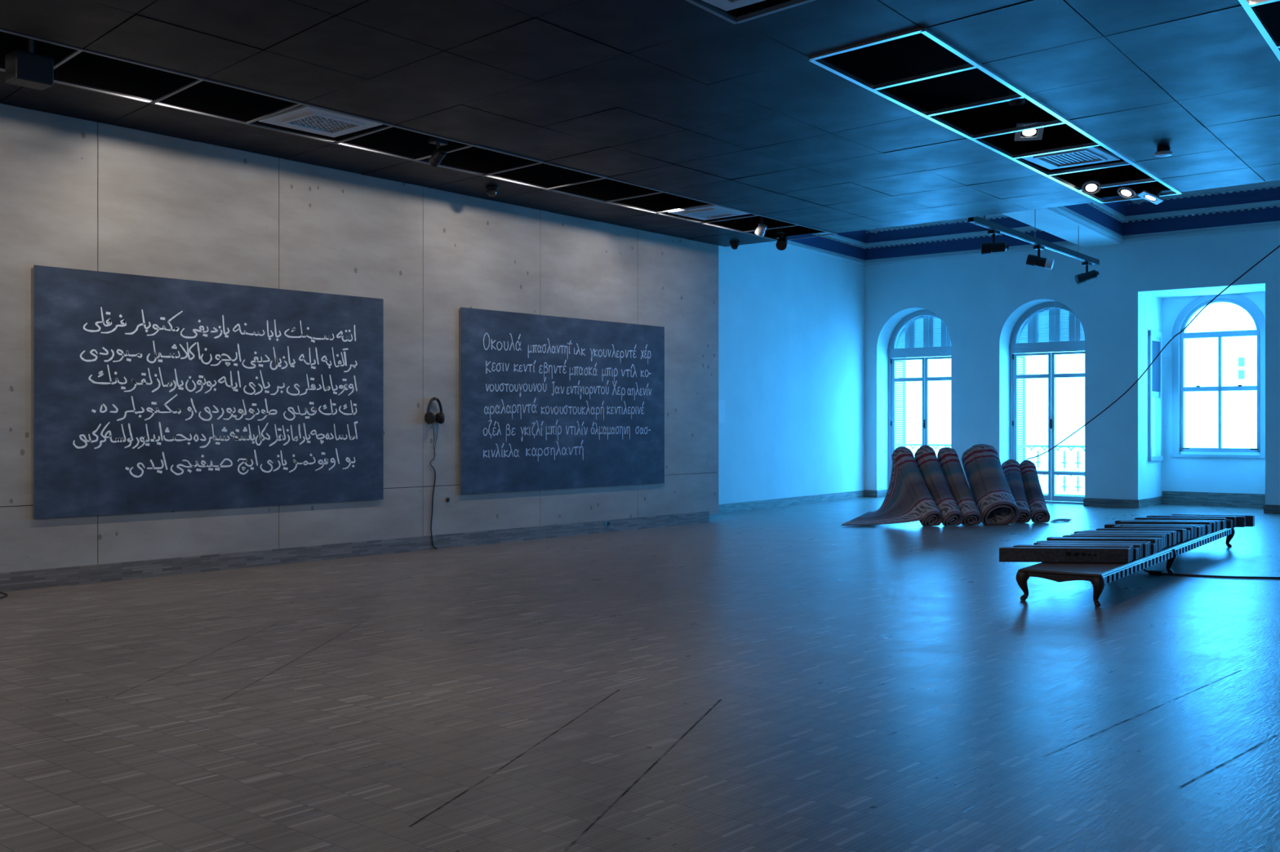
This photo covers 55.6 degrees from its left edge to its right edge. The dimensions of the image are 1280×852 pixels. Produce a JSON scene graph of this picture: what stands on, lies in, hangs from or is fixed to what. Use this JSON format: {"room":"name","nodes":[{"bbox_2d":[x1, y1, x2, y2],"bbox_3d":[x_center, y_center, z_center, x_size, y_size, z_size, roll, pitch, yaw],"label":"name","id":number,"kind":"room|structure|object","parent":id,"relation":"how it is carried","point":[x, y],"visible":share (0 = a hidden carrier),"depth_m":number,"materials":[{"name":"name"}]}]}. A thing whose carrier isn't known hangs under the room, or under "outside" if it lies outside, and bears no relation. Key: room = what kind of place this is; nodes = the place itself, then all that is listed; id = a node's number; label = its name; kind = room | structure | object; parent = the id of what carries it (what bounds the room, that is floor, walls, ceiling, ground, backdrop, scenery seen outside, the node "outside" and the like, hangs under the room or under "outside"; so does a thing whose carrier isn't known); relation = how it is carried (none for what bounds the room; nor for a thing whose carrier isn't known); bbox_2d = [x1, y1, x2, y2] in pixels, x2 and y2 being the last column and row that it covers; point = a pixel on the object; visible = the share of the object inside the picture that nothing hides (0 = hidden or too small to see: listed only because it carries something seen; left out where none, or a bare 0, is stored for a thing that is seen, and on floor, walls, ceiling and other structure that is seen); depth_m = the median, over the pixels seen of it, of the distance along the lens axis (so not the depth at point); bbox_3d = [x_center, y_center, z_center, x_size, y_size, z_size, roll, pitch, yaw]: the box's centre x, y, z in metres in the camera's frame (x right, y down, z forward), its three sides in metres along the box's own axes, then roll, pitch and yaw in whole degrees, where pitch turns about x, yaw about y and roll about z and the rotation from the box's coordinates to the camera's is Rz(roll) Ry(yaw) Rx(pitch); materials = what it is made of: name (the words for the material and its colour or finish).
{"room":"art gallery","nodes":[
{"label":"art gallery","id":0,"kind":"room"},
{"bbox_2d":[0,102,718,573],"bbox_3d":[-4.534,-0.750,11.922,0.120,4.400,17.386,0,0,41],"label":"wall","id":1,"kind":"structure","parent":0,"point":[77,193],"depth_m":13.34,"materials":[{"name":"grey concrete"}]},
{"bbox_2d":[33,265,383,519],"bbox_3d":[-4.147,-0.304,12.237,0.010,2.260,3.819,0,0,41],"label":"chalkboard","id":2,"kind":"object","parent":1,"relation":"attached to","point":[151,394],"visible":1,"depth_m":11.96,"materials":[{"name":"stone"}]},
{"bbox_2d":[0,511,709,591],"bbox_3d":[-4.564,1.367,11.779,0.020,0.165,17.130,0,0,41],"label":"baseboard","id":3,"kind":"structure","parent":1,"relation":"attached to","point":[73,575],"depth_m":12.93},
{"bbox_2d":[424,397,444,549],"bbox_3d":[-2.398,0.556,14.215,0.139,1.791,0.232,0,0,41],"label":"headphones","id":4,"kind":"object","parent":1,"relation":"hanging from","point":[429,417],"visible":1,"depth_m":14.22,"materials":[{"name":"black plastic"}]},
{"bbox_2d":[424,412,435,424],"bbox_3d":[-2.452,-0.095,14.153,0.144,0.144,0.042,0,0,26],"label":"ear cup","id":5,"kind":"object","parent":4,"relation":"on","point":[429,417],"depth_m":14.13,"materials":[{"name":"black plastic"}]},
{"bbox_2d":[435,412,444,424],"bbox_3d":[-2.350,-0.095,14.271,0.139,0.144,0.084,0,0,41],"label":"ear cup","id":6,"kind":"object","parent":4,"relation":"on","point":[439,417],"depth_m":14.23,"materials":[{"name":"black plastic"}]},
{"bbox_2d":[460,306,664,494],"bbox_3d":[-0.903,-0.303,15.990,0.010,2.246,3.828,0,0,41],"label":"chalkboard","id":7,"kind":"object","parent":1,"relation":"attached to","point":[548,402],"visible":1,"depth_m":15.80,"materials":[{"name":"stone"}]},
{"bbox_2d":[0,497,1279,851],"bbox_3d":[2.563,1.525,11.744,15.250,0.151,26.800,0,0,41],"label":"floor","id":8,"kind":"structure","parent":0,"point":[789,678],"depth_m":6.44,"materials":[{"name":"grey"}]},
{"bbox_2d":[840,446,942,526],"bbox_3d":[3.834,0.876,17.878,1.320,1.143,1.663,0,0,25],"label":"carpet","id":9,"kind":"object","parent":8,"relation":"on","point":[908,499],"visible":1,"depth_m":17.76,"materials":[{"name":"fabric"}]},
{"bbox_2d":[914,444,963,526],"bbox_3d":[4.400,0.866,17.880,0.325,1.165,0.996,0,0,-19],"label":"carpet","id":10,"kind":"object","parent":8,"relation":"on","point":[926,458],"visible":0.95,"depth_m":17.78,"materials":[{"name":"fabric"}]},
{"bbox_2d":[937,447,982,525],"bbox_3d":[4.725,0.884,17.971,0.313,1.129,0.983,0,0,-15],"label":"carpet","id":11,"kind":"object","parent":8,"relation":"on","point":[948,458],"visible":0.95,"depth_m":17.88,"materials":[{"name":"fabric"}]},
{"bbox_2d":[961,444,1019,524],"bbox_3d":[5.207,0.859,18.093,0.564,1.178,1.127,0,0,-9],"label":"carpet","id":12,"kind":"object","parent":8,"relation":"on","point":[992,495],"visible":0.99,"depth_m":17.91,"materials":[{"name":"fabric"}]},
{"bbox_2d":[1001,459,1031,523],"bbox_3d":[5.707,0.980,18.427,0.292,0.936,0.919,0,0,4],"label":"carpet","id":13,"kind":"object","parent":8,"relation":"on","point":[1011,469],"visible":0.79,"depth_m":18.36,"materials":[{"name":"fabric"}]},
{"bbox_2d":[1019,460,1071,523],"bbox_3d":[6.079,0.988,18.464,0.818,0.921,0.851,0,0,41],"label":"carpet","id":14,"kind":"object","parent":8,"relation":"on","point":[1038,509],"visible":0.94,"depth_m":18.35,"materials":[{"name":"fabric"}]},
{"bbox_2d":[1015,524,1235,606],"bbox_3d":[5.069,1.252,12.321,0.829,0.397,5.935,0,0,35],"label":"bench","id":15,"kind":"object","parent":8,"relation":"on","point":[1099,574],"depth_m":10.41,"materials":[{"name":"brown wood"}]},
{"bbox_2d":[999,546,1131,563],"bbox_3d":[3.713,1.125,10.586,1.160,0.124,0.116,0,0,4],"label":"wooden slat","id":16,"kind":"object","parent":15,"relation":"on","point":[1006,554],"visible":1,"depth_m":10.54,"materials":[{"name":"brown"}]},
{"bbox_2d":[1013,544,1133,560],"bbox_3d":[3.827,1.122,10.709,1.072,0.131,0.111,0,0,3],"label":"wooden slat","id":17,"kind":"object","parent":15,"relation":"on","point":[1018,545],"visible":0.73,"depth_m":10.68,"materials":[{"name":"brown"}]},
{"bbox_2d":[1036,543,1142,558],"bbox_3d":[4.053,1.126,10.929,0.966,0.122,0.109,0,0,4],"label":"wooden slat","id":18,"kind":"object","parent":15,"relation":"on","point":[1135,545],"visible":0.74,"depth_m":10.90,"materials":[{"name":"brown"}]},
{"bbox_2d":[1033,542,1148,557],"bbox_3d":[4.105,1.126,11.039,1.044,0.122,0.103,0,0,4],"label":"wooden slat","id":19,"kind":"object","parent":15,"relation":"on","point":[1145,546],"visible":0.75,"depth_m":11.02,"materials":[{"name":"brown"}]},
{"bbox_2d":[1035,540,1151,555],"bbox_3d":[4.175,1.125,11.164,1.060,0.124,0.112,0,0,4],"label":"wooden slat","id":20,"kind":"object","parent":15,"relation":"on","point":[1148,542],"visible":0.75,"depth_m":11.15,"materials":[{"name":"grey"}]},
{"bbox_2d":[1047,537,1158,552],"bbox_3d":[4.348,1.121,11.391,1.041,0.131,0.108,0,0,4],"label":"wooden slat","id":21,"kind":"object","parent":15,"relation":"on","point":[1152,540],"visible":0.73,"depth_m":11.35,"materials":[{"name":"grey"}]},
{"bbox_2d":[1046,537,1161,551],"bbox_3d":[4.403,1.123,11.507,1.091,0.128,0.104,0,0,4],"label":"wooden slat","id":22,"kind":"object","parent":15,"relation":"on","point":[1158,539],"visible":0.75,"depth_m":11.53,"materials":[{"name":"grey"}]},
{"bbox_2d":[1062,534,1164,548],"bbox_3d":[4.587,1.124,11.742,1.003,0.126,0.102,0,0,3],"label":"wooden slat","id":23,"kind":"object","parent":15,"relation":"on","point":[1066,535],"visible":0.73,"depth_m":11.72,"materials":[{"name":"grey"}]},
{"bbox_2d":[1070,533,1166,547],"bbox_3d":[4.682,1.122,11.862,0.960,0.130,0.104,0,0,3],"label":"wooden slat","id":24,"kind":"object","parent":15,"relation":"on","point":[1165,535],"visible":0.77,"depth_m":11.84,"materials":[{"name":"grey"}]},
{"bbox_2d":[1075,532,1171,546],"bbox_3d":[4.770,1.122,11.975,0.970,0.130,0.108,0,0,3],"label":"wooden slat","id":25,"kind":"object","parent":15,"relation":"on","point":[1168,535],"visible":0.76,"depth_m":11.94,"materials":[{"name":"grey"}]},
{"bbox_2d":[1074,531,1175,546],"bbox_3d":[4.830,1.120,12.085,1.019,0.134,0.099,0,0,4],"label":"wooden slat","id":26,"kind":"object","parent":15,"relation":"on","point":[1173,533],"visible":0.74,"depth_m":12.07,"materials":[{"name":"grey"}]},
{"bbox_2d":[1082,530,1176,543],"bbox_3d":[4.921,1.121,12.206,0.972,0.132,0.101,0,0,3],"label":"wooden slat","id":27,"kind":"object","parent":15,"relation":"on","point":[1082,531],"visible":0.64,"depth_m":12.20,"materials":[{"name":"grey"}]},
{"bbox_2d":[1133,547,1139,559],"bbox_3d":[3.920,1.136,10.817,1.073,0.102,0.109,0,0,4],"label":"wooden slat","id":28,"kind":"object","parent":15,"relation":"on","point":[1135,550],"visible":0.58,"depth_m":10.74,"materials":[{"name":"grey"}]},
{"bbox_2d":[1150,543,1156,555],"bbox_3d":[4.280,1.139,11.272,1.046,0.097,0.113,0,0,5],"label":"wooden slat","id":29,"kind":"object","parent":15,"relation":"on","point":[1153,546],"visible":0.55,"depth_m":11.18,"materials":[{"name":"grey"}]},
{"bbox_2d":[1104,524,1204,534],"bbox_3d":[5.619,1.132,13.238,1.103,0.111,0.100,0,0,4],"label":"wooden slat","id":30,"kind":"object","parent":15,"relation":"on","point":[1107,526],"visible":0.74,"depth_m":13.23,"materials":[{"name":"grey"}]},
{"bbox_2d":[1111,525,1200,537],"bbox_3d":[5.538,1.132,13.004,0.966,0.110,0.112,0,0,4],"label":"wooden slat","id":31,"kind":"object","parent":15,"relation":"on","point":[1198,528],"visible":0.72,"depth_m":12.94,"materials":[{"name":"grey"}]},
{"bbox_2d":[1118,520,1211,533],"bbox_3d":[5.830,1.125,13.463,1.034,0.125,0.104,0,0,4],"label":"wooden slat","id":32,"kind":"object","parent":15,"relation":"on","point":[1122,522],"visible":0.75,"depth_m":13.43,"materials":[{"name":"grey"}]},
{"bbox_2d":[1115,520,1218,532],"bbox_3d":[5.947,1.129,13.690,1.162,0.116,0.102,0,0,5],"label":"wooden slat","id":33,"kind":"object","parent":15,"relation":"on","point":[1117,521],"visible":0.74,"depth_m":13.65,"materials":[{"name":"grey"}]},
{"bbox_2d":[1130,520,1220,530],"bbox_3d":[6.091,1.130,13.803,1.026,0.114,0.102,0,0,5],"label":"wooden slat","id":34,"kind":"object","parent":15,"relation":"on","point":[1219,521],"visible":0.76,"depth_m":13.79,"materials":[{"name":"grey"}]},
{"bbox_2d":[1134,517,1226,528],"bbox_3d":[6.256,1.126,14.035,1.057,0.123,0.111,0,0,5],"label":"wooden slat","id":35,"kind":"object","parent":15,"relation":"on","point":[1135,518],"visible":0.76,"depth_m":14.00,"materials":[{"name":"grey"}]},
{"bbox_2d":[1172,524,1209,534],"bbox_3d":[5.755,1.136,13.350,1.040,0.102,0.113,0,0,5],"label":"wooden slat","id":36,"kind":"object","parent":15,"relation":"on","point":[1206,526],"visible":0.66,"depth_m":13.29,"materials":[{"name":"grey"}]},
{"bbox_2d":[1146,515,1236,528],"bbox_3d":[6.477,1.123,14.246,1.042,0.128,0.115,0,0,7],"label":"wooden slat","id":37,"kind":"object","parent":15,"relation":"on","point":[1233,518],"visible":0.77,"depth_m":14.21,"materials":[{"name":"grey"}]},
{"bbox_2d":[1196,525,1204,536],"bbox_3d":[5.615,1.134,13.119,0.983,0.107,0.112,0,0,4],"label":"wooden slat","id":38,"kind":"object","parent":15,"relation":"on","point":[1202,526],"visible":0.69,"depth_m":13.06,"materials":[{"name":"grey"}]},
{"bbox_2d":[1158,515,1245,527],"bbox_3d":[6.633,1.125,14.335,1.023,0.124,0.116,0,0,10],"label":"wooden slat","id":39,"kind":"object","parent":15,"relation":"on","point":[1241,520],"visible":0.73,"depth_m":14.21,"materials":[{"name":"grey"}]},
{"bbox_2d":[1172,514,1254,526],"bbox_3d":[6.816,1.121,14.425,0.940,0.131,0.120,0,0,12],"label":"wooden slat","id":40,"kind":"object","parent":15,"relation":"on","point":[1250,519],"visible":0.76,"depth_m":14.32,"materials":[{"name":"grey"}]},
{"bbox_2d":[1211,522,1215,533],"bbox_3d":[5.900,1.131,13.578,1.091,0.112,0.109,0,0,5],"label":"wooden slat","id":41,"kind":"object","parent":15,"relation":"on","point":[1213,524],"visible":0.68,"depth_m":13.48,"materials":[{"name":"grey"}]},
{"bbox_2d":[1219,520,1225,530],"bbox_3d":[6.169,1.134,13.918,1.085,0.106,0.113,0,0,6],"label":"wooden slat","id":42,"kind":"object","parent":15,"relation":"on","point":[1222,522],"visible":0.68,"depth_m":13.82,"materials":[{"name":"grey"}]},
{"bbox_2d":[1226,519,1232,528],"bbox_3d":[6.353,1.137,14.134,1.089,0.099,0.106,0,0,6],"label":"wooden slat","id":43,"kind":"object","parent":15,"relation":"on","point":[1228,522],"visible":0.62,"depth_m":14.03,"materials":[{"name":"grey"}]},
{"bbox_2d":[1142,568,1279,579],"bbox_3d":[7.473,1.351,10.764,5.781,0.199,0.421,0,0,27],"label":"power cable","id":44,"kind":"object","parent":8,"relation":"on","point":[1150,572],"visible":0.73,"depth_m":11.64,"materials":[{"name":"black plastic"}]},
{"bbox_3d":[6.166,1.535,24.998,2.300,0.150,1.120,0,0,39],"label":"trim","id":45,"kind":"structure","parent":8,"relation":"on","visible":0},
{"bbox_2d":[906,444,951,449],"bbox_3d":[6.421,0.921,25.318,2.200,1.078,0.061,0,0,39],"label":"balcony railing","id":46,"kind":"object","parent":45,"relation":"on","point":[910,445],"visible":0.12,"depth_m":25.49,"materials":[{"name":"white metal"}]},
{"bbox_3d":[8.175,1.535,23.394,2.300,0.150,1.120,0,0,39],"label":"trim","id":47,"kind":"structure","parent":8,"relation":"on","visible":0},
{"bbox_2d":[1017,444,1084,497],"bbox_3d":[8.431,0.921,23.714,2.200,1.078,0.061,0,0,39],"label":"balcony railing","id":48,"kind":"object","parent":47,"relation":"on","point":[1037,462],"visible":0.21,"depth_m":23.79,"materials":[{"name":"white metal"}]},
{"bbox_2d":[0,0,1279,246],"bbox_3d":[-0.176,-3.377,8.270,14.250,1.185,17.560,0,0,41],"label":"ceiling","id":49,"kind":"structure","parent":0,"point":[917,54],"depth_m":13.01,"materials":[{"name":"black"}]},
{"bbox_2d":[4,37,53,89],"bbox_3d":[-4.720,-3.090,9.355,0.265,0.916,0.280,0,0,41],"label":"projector","id":50,"kind":"object","parent":49,"relation":"hanging from","point":[30,69],"visible":0.95,"depth_m":9.27,"materials":[{"name":"black plastic"}]},
{"bbox_2d":[0,28,837,239],"bbox_3d":[-3.309,-2.813,10.873,1.080,0.157,17.726,0,0,41],"label":"trim","id":51,"kind":"structure","parent":49,"relation":"attached to","point":[78,51],"depth_m":11.79,"materials":[{"name":"grey metal"}]},
{"bbox_2d":[258,105,382,137],"bbox_3d":[-2.945,-2.826,11.206,0.780,0.072,0.820,0,0,41],"label":"ceiling vent","id":52,"kind":"object","parent":51,"relation":"attached to","point":[303,117],"visible":0.98,"depth_m":11.17,"materials":[{"name":"grey metal"}]},
{"bbox_2d":[290,115,356,131],"bbox_3d":[-2.925,-2.808,11.214,0.458,0.012,0.518,0,0,41],"label":"grille","id":53,"kind":"object","parent":52,"relation":"attached to","point":[317,122],"depth_m":11.22,"materials":[{"name":"grey metal"}]},
{"bbox_2d":[667,204,749,220],"bbox_3d":[0.901,-2.779,15.693,0.770,0.072,0.760,0,0,41],"label":"ceiling vent","id":54,"kind":"object","parent":51,"relation":"attached to","point":[711,211],"visible":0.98,"depth_m":15.65,"materials":[{"name":"grey metal"}]},
{"bbox_2d":[688,209,733,217],"bbox_3d":[0.918,-2.761,15.705,0.484,0.012,0.480,0,0,41],"label":"grille","id":55,"kind":"object","parent":54,"relation":"attached to","point":[700,213],"depth_m":15.73,"materials":[{"name":"grey metal"}]},
{"bbox_2d":[428,137,448,167],"bbox_3d":[-2.060,-3.102,12.370,0.224,0.896,0.180,0,0,41],"label":"spotlight","id":56,"kind":"object","parent":49,"relation":"hanging from","point":[436,158],"visible":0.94,"depth_m":12.34,"materials":[{"name":"black metal"}]},
{"bbox_2d":[485,186,497,196],"bbox_3d":[-1.726,-2.729,14.130,0.150,0.107,0.150,0,0,41],"label":"dome camera","id":57,"kind":"object","parent":49,"relation":"attached to","point":[491,191],"visible":1,"depth_m":14.08,"materials":[{"name":"black plastic"}]},
{"bbox_2d":[729,241,739,249],"bbox_3d":[1.417,-2.688,18.102,0.150,0.107,0.150,0,0,41],"label":"dome camera","id":58,"kind":"object","parent":49,"relation":"attached to","point":[735,245],"visible":1,"depth_m":18.05,"materials":[{"name":"black plastic"}]},
{"bbox_2d":[685,0,814,23],"bbox_3d":[-2.198,-2.849,3.929,1.085,0.120,10.623,0,0,37],"label":"trim","id":59,"kind":"structure","parent":49,"relation":"attached to","point":[707,6],"depth_m":8.17,"materials":[{"name":"grey metal"}]},
{"bbox_2d":[702,0,764,10],"bbox_3d":[0.641,-2.829,7.702,0.730,0.072,0.670,0,0,41],"label":"ceiling vent","id":60,"kind":"object","parent":59,"relation":"attached to","point":[726,5],"visible":1,"depth_m":8.04,"materials":[{"name":"grey metal"}]},
{"bbox_2d":[754,215,767,236],"bbox_3d":[1.655,-3.073,16.614,0.183,0.954,0.180,0,0,41],"label":"spotlight","id":61,"kind":"object","parent":49,"relation":"hanging from","point":[760,230],"visible":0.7,"depth_m":16.57,"materials":[{"name":"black metal"}]},
{"bbox_2d":[776,221,788,250],"bbox_3d":[2.080,-3.055,17.735,0.163,0.989,0.277,0,0,16],"label":"spotlight","id":62,"kind":"object","parent":49,"relation":"hanging from","point":[781,244],"visible":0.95,"depth_m":17.66,"materials":[{"name":"black metal"}]},
{"bbox_2d":[808,26,1182,203],"bbox_3d":[3.825,-2.771,11.683,1.002,0.093,7.248,0,0,38],"label":"trim","id":63,"kind":"structure","parent":49,"relation":"attached to","point":[877,88],"depth_m":10.71,"materials":[{"name":"silver metal"}]},
{"bbox_2d":[1021,146,1119,169],"bbox_3d":[4.421,-2.780,12.478,0.740,0.072,0.820,0,0,41],"label":"ceiling vent","id":64,"kind":"object","parent":63,"relation":"attached to","point":[1098,154],"visible":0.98,"depth_m":12.48,"materials":[{"name":"grey metal"}]},
{"bbox_2d":[1039,151,1100,165],"bbox_3d":[4.428,-2.762,12.472,0.504,0.012,0.540,0,0,41],"label":"grille","id":65,"kind":"object","parent":64,"relation":"attached to","point":[1081,156],"depth_m":12.50,"materials":[{"name":"grey metal"}]},
{"bbox_2d":[1008,88,1025,106],"bbox_3d":[3.214,-3.143,10.357,0.142,0.815,0.209,0,0,29],"label":"spotlight","id":66,"kind":"object","parent":49,"relation":"hanging from","point":[1019,101],"visible":0.19,"depth_m":10.34,"materials":[{"name":"black metal"}]},
{"bbox_2d":[1013,100,1044,141],"bbox_3d":[3.668,-3.133,11.426,0.250,0.831,0.237,0,0,12],"label":"spotlight","id":67,"kind":"object","parent":49,"relation":"hanging from","point":[1028,135],"visible":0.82,"depth_m":11.43,"materials":[{"name":"black metal"}]},
{"bbox_2d":[1081,139,1101,194],"bbox_3d":[5.206,-3.113,13.969,0.209,0.870,0.224,0,0,41],"label":"spotlight","id":68,"kind":"object","parent":49,"relation":"hanging from","point":[1091,181],"visible":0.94,"depth_m":13.95,"materials":[{"name":"black metal"}]},
{"bbox_2d":[1116,164,1136,198],"bbox_3d":[5.781,-3.129,14.403,0.209,0.839,0.222,0,0,41],"label":"spotlight","id":69,"kind":"object","parent":49,"relation":"hanging from","point":[1127,191],"visible":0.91,"depth_m":14.38,"materials":[{"name":"black metal"}]},
{"bbox_2d":[1137,177,1164,204],"bbox_3d":[6.037,-3.091,14.324,0.240,0.913,0.250,0,0,6],"label":"spotlight","id":70,"kind":"object","parent":49,"relation":"hanging from","point":[1152,194],"visible":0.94,"depth_m":14.27,"materials":[{"name":"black metal"}]},
{"bbox_2d":[1154,146,1173,156],"bbox_3d":[5.191,-2.718,12.024,0.170,0.082,0.170,0,0,41],"label":"smoke detector","id":71,"kind":"object","parent":49,"relation":"attached to","point":[1165,151],"visible":1,"depth_m":11.98,"materials":[{"name":"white plastic"}]},
{"bbox_2d":[1238,0,1279,61],"bbox_3d":[2.355,-2.819,5.003,1.118,0.189,19.351,0,0,36],"label":"trim","id":72,"kind":"structure","parent":49,"relation":"attached to","point":[1248,6],"depth_m":8.32,"materials":[{"name":"silver metal"}]},
{"bbox_2d":[679,196,864,504],"bbox_3d":[2.504,-1.250,21.420,1.306,5.400,7.939,0,0,38],"label":"wall","id":73,"kind":"structure","parent":0,"point":[791,321],"depth_m":22.11,"materials":[{"name":"white paint"}]},
{"bbox_2d":[718,490,865,513],"bbox_3d":[2.405,1.380,21.703,0.022,0.140,7.500,0,0,36],"label":"baseboard","id":74,"kind":"structure","parent":73,"relation":"attached to","point":[735,507],"depth_m":22.09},
{"bbox_2d":[768,228,877,265],"bbox_3d":[2.505,-3.625,21.439,0.460,0.710,7.786,0,0,36],"label":"trim","id":75,"kind":"structure","parent":73,"relation":"attached to","point":[849,246],"depth_m":23.66,"materials":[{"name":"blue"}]},
{"bbox_2d":[863,213,1078,266],"bbox_3d":[6.196,-3.625,23.156,4.540,0.710,0.460,0,0,39],"label":"trim","id":76,"kind":"structure","parent":73,"relation":"attached to","point":[956,237],"depth_m":23.59,"materials":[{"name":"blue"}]},
{"bbox_2d":[864,227,1279,505],"bbox_3d":[10.246,-1.250,20.615,15.200,5.400,0.620,0,0,39],"label":"wall","id":77,"kind":"structure","parent":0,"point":[980,300],"depth_m":21.96,"materials":[{"name":"white paint"}]},
{"bbox_2d":[895,357,906,447],"bbox_3d":[5.394,-0.025,25.281,0.040,2.850,0.580,0,0,39],"label":"shutter","id":78,"kind":"object","parent":77,"relation":"attached to","point":[898,428],"depth_m":25.36,"materials":[{"name":"grey paint"}]},
{"bbox_2d":[887,309,951,487],"bbox_3d":[5.941,-0.450,24.716,1.600,3.800,0.780,0,0,39],"label":"door","id":79,"kind":"structure","parent":77,"relation":"attached to","point":[921,334],"depth_m":24.77,"materials":[{"name":"grey"}]},
{"bbox_2d":[893,315,951,348],"bbox_3d":[5.844,-1.885,24.595,1.600,0.910,0.060,0,0,39],"label":"shutter","id":80,"kind":"object","parent":77,"relation":"attached to","point":[926,331],"depth_m":24.64,"materials":[{"name":"grey paint"}]},
{"bbox_2d":[1017,355,1026,460],"bbox_3d":[7.403,-0.025,23.677,0.040,2.850,0.580,0,0,39],"label":"shutter","id":81,"kind":"object","parent":77,"relation":"attached to","point":[1022,444],"depth_m":23.78,"materials":[{"name":"grey paint"}]},
{"bbox_2d":[1008,301,1084,504],"bbox_3d":[7.950,-0.450,23.112,1.600,3.800,0.780,0,0,39],"label":"door","id":82,"kind":"structure","parent":77,"relation":"attached to","point":[1046,328],"depth_m":23.00,"materials":[{"name":"grey"}]},
{"bbox_2d":[1016,307,1080,343],"bbox_3d":[7.854,-1.885,22.991,1.600,0.910,0.060,0,0,39],"label":"shutter","id":83,"kind":"object","parent":77,"relation":"attached to","point":[1049,324],"depth_m":23.02,"materials":[{"name":"grey paint"}]},
{"bbox_2d":[864,489,1279,514],"bbox_3d":[10.601,1.327,20.835,14.320,0.245,1.452,0,0,39],"label":"baseboard","id":84,"kind":"structure","parent":77,"relation":"attached to","point":[1178,498],"depth_m":21.83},
{"bbox_2d":[1151,340,1159,391],"bbox_3d":[9.390,-1.090,22.116,0.035,0.920,0.500,0,0,39],"label":"blind","id":85,"kind":"object","parent":77,"relation":"attached to","point":[1155,344],"depth_m":22.13,"materials":[{"name":"white fabric"}]},
{"bbox_2d":[1026,244,1279,460],"bbox_3d":[7.392,-1.118,15.822,0.871,3.293,6.546,0,0,-18],"label":"cord","id":86,"kind":"object","parent":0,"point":[1276,248],"visible":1,"depth_m":16.88,"materials":[{"name":"black plastic"}]},
{"bbox_2d":[1148,287,1265,498],"bbox_3d":[10.312,-0.585,21.669,2.634,4.070,1.110,0,0,39],"label":"wall","id":87,"kind":"structure","parent":0,"point":[1188,474],"depth_m":22.14,"materials":[{"name":"white paint"}]},
{"bbox_2d":[1147,329,1163,461],"bbox_3d":[9.376,-0.550,22.127,0.120,2.360,0.740,0,0,39],"label":"window","id":88,"kind":"structure","parent":87,"relation":"in","point":[1154,371],"depth_m":22.09,"materials":[{"name":"grey"}]},
{"bbox_2d":[1170,293,1265,458],"bbox_3d":[10.474,-0.930,21.910,1.640,3.000,0.170,0,0,39],"label":"window","id":89,"kind":"structure","parent":87,"relation":"in","point":[1179,388],"depth_m":21.93,"materials":[{"name":"grey"}]},
{"bbox_2d":[1160,179,1279,192],"bbox_3d":[7.964,-4.060,17.915,14.950,0.180,8.400,0,0,41],"label":"ceiling","id":90,"kind":"structure","parent":0,"point":[1279,180],"depth_m":20.51,"materials":[{"name":"white paint"}]},
{"bbox_2d":[1001,207,1120,247],"bbox_3d":[6.277,-3.610,18.923,0.732,0.740,7.410,0,0,36],"label":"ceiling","id":91,"kind":"structure","parent":90,"relation":"attached to","point":[1049,220],"depth_m":19.76,"materials":[{"name":"white paint"}]},
{"bbox_2d":[968,208,1099,265],"bbox_3d":[6.031,-2.970,18.217,0.075,0.543,5.440,0,0,37],"label":"track","id":92,"kind":"object","parent":91,"relation":"hanging from","point":[984,223],"visible":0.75,"depth_m":17.85,"materials":[{"name":"black metal"}]},
{"bbox_2d":[980,229,1008,254],"bbox_3d":[4.886,-2.532,16.702,0.368,0.323,0.202,0,0,12],"label":"spotlight","id":93,"kind":"object","parent":92,"relation":"hanging from","point":[990,247],"visible":1,"depth_m":16.65,"materials":[{"name":"black metal"}]},
{"bbox_2d":[1026,244,1053,269],"bbox_3d":[5.979,-2.512,18.124,0.401,0.362,0.196,0,0,28],"label":"spotlight","id":94,"kind":"object","parent":92,"relation":"hanging from","point":[1033,260],"visible":1,"depth_m":18.07,"materials":[{"name":"black metal"}]},
{"bbox_2d":[1075,262,1098,284],"bbox_3d":[7.354,-2.512,19.947,0.378,0.363,0.196,0,0,-2],"label":"spotlight","id":95,"kind":"object","parent":92,"relation":"hanging from","point":[1082,277],"visible":1,"depth_m":19.89,"materials":[{"name":"black metal"}]},
{"bbox_2d":[1049,194,1140,241],"bbox_3d":[6.708,-3.625,18.565,0.460,0.710,7.135,0,0,35],"label":"trim","id":96,"kind":"structure","parent":90,"relation":"attached to","point":[1108,219],"depth_m":20.41,"materials":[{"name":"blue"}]},
{"bbox_2d":[1120,180,1279,242],"bbox_3d":[11.995,-3.625,18.527,9.260,0.710,0.460,0,0,39],"label":"trim","id":97,"kind":"structure","parent":90,"relation":"attached to","point":[1256,206],"depth_m":20.57,"materials":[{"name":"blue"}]},
{"label":"outside","id":98,"kind":"structure","parent":0,"visible":0},
{"bbox_2d":[1184,302,1257,448],"bbox_3d":[36.472,0.450,73.978,14.000,26.000,8.050,0,0,0],"label":"sky","id":99,"kind":"structure","parent":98,"point":[1239,353],"depth_m":70.00,"materials":[{"name":"white"}]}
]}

